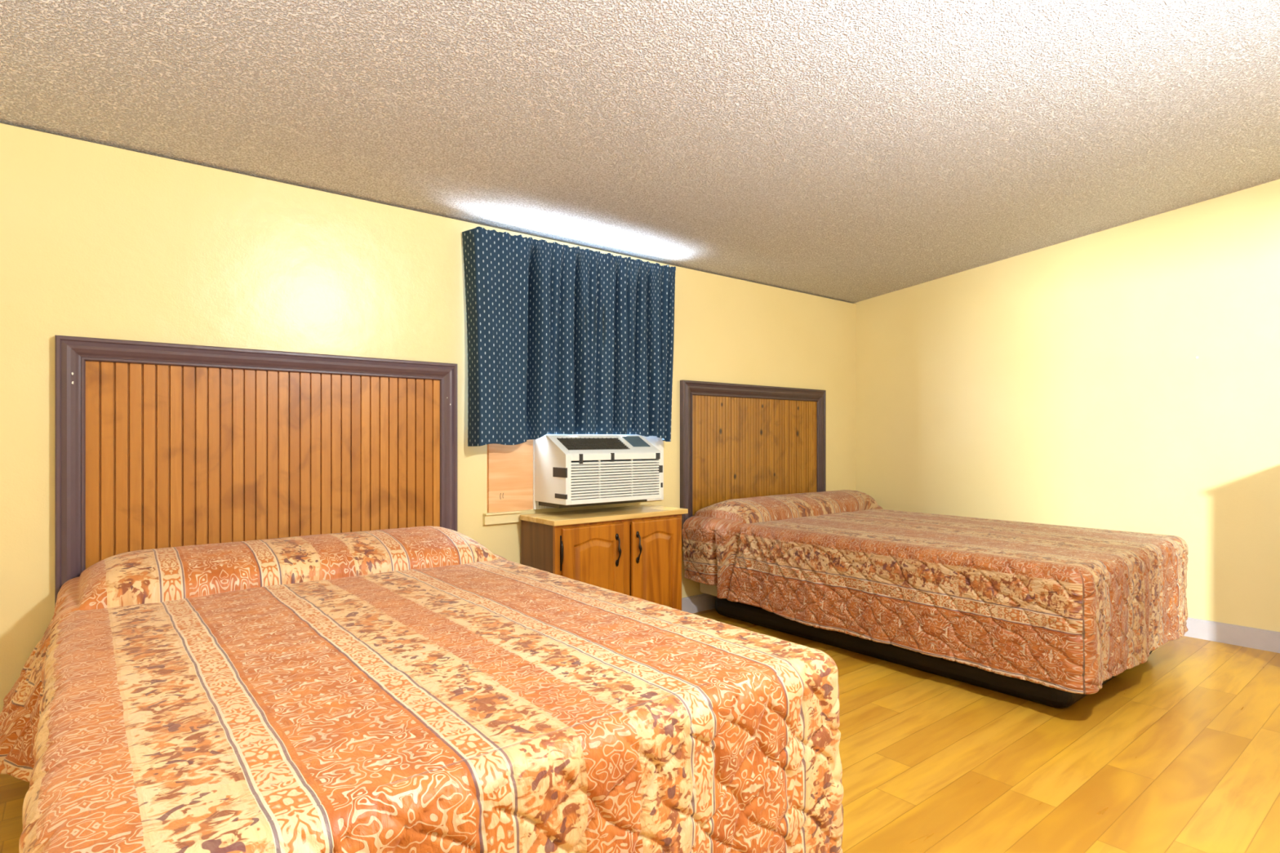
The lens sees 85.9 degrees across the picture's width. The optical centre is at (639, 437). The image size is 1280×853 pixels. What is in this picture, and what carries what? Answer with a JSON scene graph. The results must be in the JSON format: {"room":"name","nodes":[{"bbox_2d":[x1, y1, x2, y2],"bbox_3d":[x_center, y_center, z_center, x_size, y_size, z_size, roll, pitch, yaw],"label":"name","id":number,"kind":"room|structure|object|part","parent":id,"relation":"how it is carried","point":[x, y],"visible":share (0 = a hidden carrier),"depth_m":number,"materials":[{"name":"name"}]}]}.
{"room":"hotel room","nodes":[
{"label":"hotel room","id":0,"kind":"room"},
{"bbox_2d":[0,123,856,713],"bbox_3d":[-0.834,0.022,3.278,6.240,2.057,0.140,0,0,-39],"label":"wall","id":1,"kind":"structure","parent":0,"point":[97,240],"depth_m":2.63,"materials":[{"name":"yellow paint"}]},
{"bbox_2d":[54,334,457,604],"bbox_3d":[-1.388,0.141,2.714,1.404,0.957,0.037,0,0,-39],"label":"headboard","id":2,"kind":"object","parent":1,"relation":"attached to","point":[157,445],"visible":0.73,"depth_m":2.60,"materials":[{"name":"brown paint"}]},
{"bbox_3d":[-1.395,0.176,2.723,1.256,0.879,0.014,0,0,-39],"label":"beadboard panel","id":3,"kind":"part","parent":2,"relation":"part of","materials":[{"name":"brown wood"}]},
{"bbox_2d":[483,511,520,524],"bbox_3d":[-0.662,0.387,3.306,0.187,0.055,0.034,0,0,-39],"label":"board","id":4,"kind":"object","parent":1,"relation":"attached to","point":[508,517],"visible":1,"depth_m":3.30,"materials":[{"name":"beige paint"}]},
{"bbox_2d":[462,226,675,446],"bbox_3d":[-0.301,-0.461,3.539,1.263,1.003,0.156,0,0,-39],"label":"curtain","id":5,"kind":"object","parent":1,"relation":"hanging from","point":[562,339],"visible":1,"depth_m":3.42,"materials":[{"name":"blue fabric"}]},
{"bbox_2d":[545,434,663,508],"bbox_3d":[-0.324,-0.287,3.649,1.100,1.295,0.108,0,0,-39],"label":"window","id":6,"kind":"structure","parent":1,"relation":"in","point":[655,441],"depth_m":3.91,"materials":[{"name":"white paint"}]},
{"bbox_2d":[487,439,533,512],"bbox_3d":[-0.632,0.167,3.355,0.240,0.383,0.020,0,0,-39],"label":"plywood panel","id":7,"kind":"object","parent":6,"relation":"attached to","point":[509,467],"visible":0.94,"depth_m":3.34,"materials":[{"name":"brown wood"}]},
{"bbox_2d":[533,439,545,509],"bbox_3d":[-0.508,0.167,3.448,0.065,0.383,0.027,0,0,-39],"label":"strip","id":8,"kind":"object","parent":6,"relation":"attached to","point":[535,504],"visible":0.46,"depth_m":3.42,"materials":[{"name":"white paint"}]},
{"bbox_2d":[535,435,662,508],"bbox_3d":[-0.202,0.164,3.495,0.597,0.348,0.282,0,0,-39],"label":"air conditioner","id":9,"kind":"object","parent":6,"relation":"attached to","point":[571,470],"visible":0.98,"depth_m":3.37,"materials":[{"name":"white plastic"}]},
{"bbox_2d":[556,437,629,449],"bbox_3d":[-0.234,0.042,3.423,0.375,0.082,0.127,0,0,-39],"label":"outlet","id":10,"kind":"object","parent":9,"relation":"attached to","point":[566,443],"depth_m":3.42,"materials":[{"name":"plastic"}]},
{"bbox_2d":[571,459,658,499],"bbox_3d":[-0.117,0.202,3.397,0.543,0.184,0.017,0,0,-39],"label":"grille","id":11,"kind":"object","parent":9,"relation":"attached to","point":[631,479],"depth_m":3.39,"materials":[{"name":"white plastic"}]},
{"bbox_3d":[-0.020,0.021,3.602,0.112,0.055,0.101,0,0,-39],"label":"control panel","id":12,"kind":"part","parent":9,"relation":"part of","materials":[{"name":"grey plastic"}]},
{"bbox_2d":[681,593,716,613],"bbox_3d":[-0.791,1.000,3.214,6.226,0.100,0.014,0,0,-39],"label":"baseboard","id":13,"kind":"structure","parent":1,"relation":"attached to","point":[700,602],"depth_m":4.13,"materials":[{"name":"grey paint"}]},
{"bbox_2d":[680,380,826,542],"bbox_3d":[0.782,0.141,4.478,1.380,0.957,0.037,0,0,-39],"label":"headboard","id":14,"kind":"object","parent":1,"relation":"attached to","point":[737,441],"visible":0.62,"depth_m":4.40,"materials":[{"name":"brown paint"}]},
{"bbox_3d":[0.775,0.179,4.487,1.220,0.873,0.014,0,0,-39],"label":"beadboard panel","id":15,"kind":"part","parent":14,"relation":"part of","materials":[{"name":"brown wood"}]},
{"bbox_2d":[0,0,1279,303],"bbox_3d":[0.843,-1.335,1.214,6.480,0.660,5.460,0,0,-39],"label":"ceiling","id":16,"kind":"structure","parent":0,"point":[850,151],"depth_m":2.39,"materials":[{"name":"white paint"}]},
{"bbox_2d":[0,608,1279,852],"bbox_3d":[0.843,1.100,1.214,6.480,0.100,5.460,0,0,-39],"label":"floor","id":17,"kind":"structure","parent":0,"point":[1179,751],"depth_m":2.23,"materials":[{"name":"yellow wood"}]},
{"bbox_2d":[520,504,688,610],"bbox_3d":[-0.164,0.713,3.479,0.826,0.674,0.362,0,0,-39],"label":"base cabinet","id":18,"kind":"object","parent":17,"relation":"on","point":[635,551],"visible":0.61,"depth_m":3.35,"materials":[{"name":"brown wood"}]},
{"bbox_3d":[-0.484,0.726,3.264,0.018,0.648,0.292,0,0,-39],"label":"panel","id":19,"kind":"part","parent":18,"relation":"part of","materials":[{"name":"brown wood"}]},
{"bbox_3d":[-0.219,0.708,3.253,0.352,0.584,0.018,0,0,-39],"label":"door","id":20,"kind":"part","parent":18,"relation":"part of","materials":[{"name":"brown wood"}]},
{"bbox_3d":[-0.089,0.726,3.384,0.782,0.648,0.020,0,0,-39],"label":"frame","id":21,"kind":"part","parent":18,"relation":"part of","materials":[{"name":"brown wood"}]},
{"bbox_3d":[-0.102,0.545,3.316,0.018,0.158,0.032,0,0,-39],"label":"handle","id":22,"kind":"part","parent":18,"relation":"part of","materials":[{"name":"black metal"}]},
{"bbox_3d":[-0.003,0.545,3.397,0.018,0.158,0.032,0,0,-39],"label":"handle","id":23,"kind":"part","parent":18,"relation":"part of","materials":[{"name":"black metal"}]},
{"bbox_3d":[0.087,0.708,3.502,0.328,0.584,0.018,0,0,-39],"label":"door","id":24,"kind":"part","parent":18,"relation":"part of","materials":[{"name":"brown wood"}]},
{"bbox_2d":[699,582,1152,708],"bbox_3d":[1.450,0.771,3.667,1.221,0.558,2.028,0,0,-39],"label":"bed","id":25,"kind":"object","parent":17,"relation":"on","point":[1016,687],"visible":0.21,"depth_m":3.12,"materials":[{"name":"black fabric"}]},
{"bbox_2d":[682,489,1188,694],"bbox_3d":[1.526,0.639,3.708,1.630,0.563,2.084,0,0,-39],"label":"bedspread","id":26,"kind":"object","parent":25,"relation":"on","point":[1065,608],"visible":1,"depth_m":3.01,"materials":[{"name":"orange fabric"}]},
{"bbox_3d":[-0.736,0.771,1.897,1.236,0.558,2.018,0,0,-39],"label":"bed","id":27,"kind":"object","parent":17,"relation":"on","visible":0},
{"bbox_2d":[0,525,843,852],"bbox_3d":[-0.776,0.640,1.837,1.572,0.558,2.085,0,0,-39],"label":"bedspread","id":28,"kind":"object","parent":27,"relation":"on","point":[428,689],"visible":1,"depth_m":1.28,"materials":[{"name":"orange fabric"}]},
{"bbox_2d":[853,178,1279,631],"bbox_3d":[3.273,-0.251,3.266,0.120,2.602,5.340,0,0,-39],"label":"wall","id":29,"kind":"structure","parent":0,"point":[1062,384],"depth_m":3.91,"materials":[{"name":"yellow paint"}]},
{"bbox_2d":[1184,617,1279,653],"bbox_3d":[3.265,1.000,3.169,0.014,0.100,5.200,0,0,-39],"label":"baseboard","id":30,"kind":"structure","parent":29,"relation":"attached to","point":[1233,634],"depth_m":3.48,"materials":[{"name":"grey paint"}]}
]}

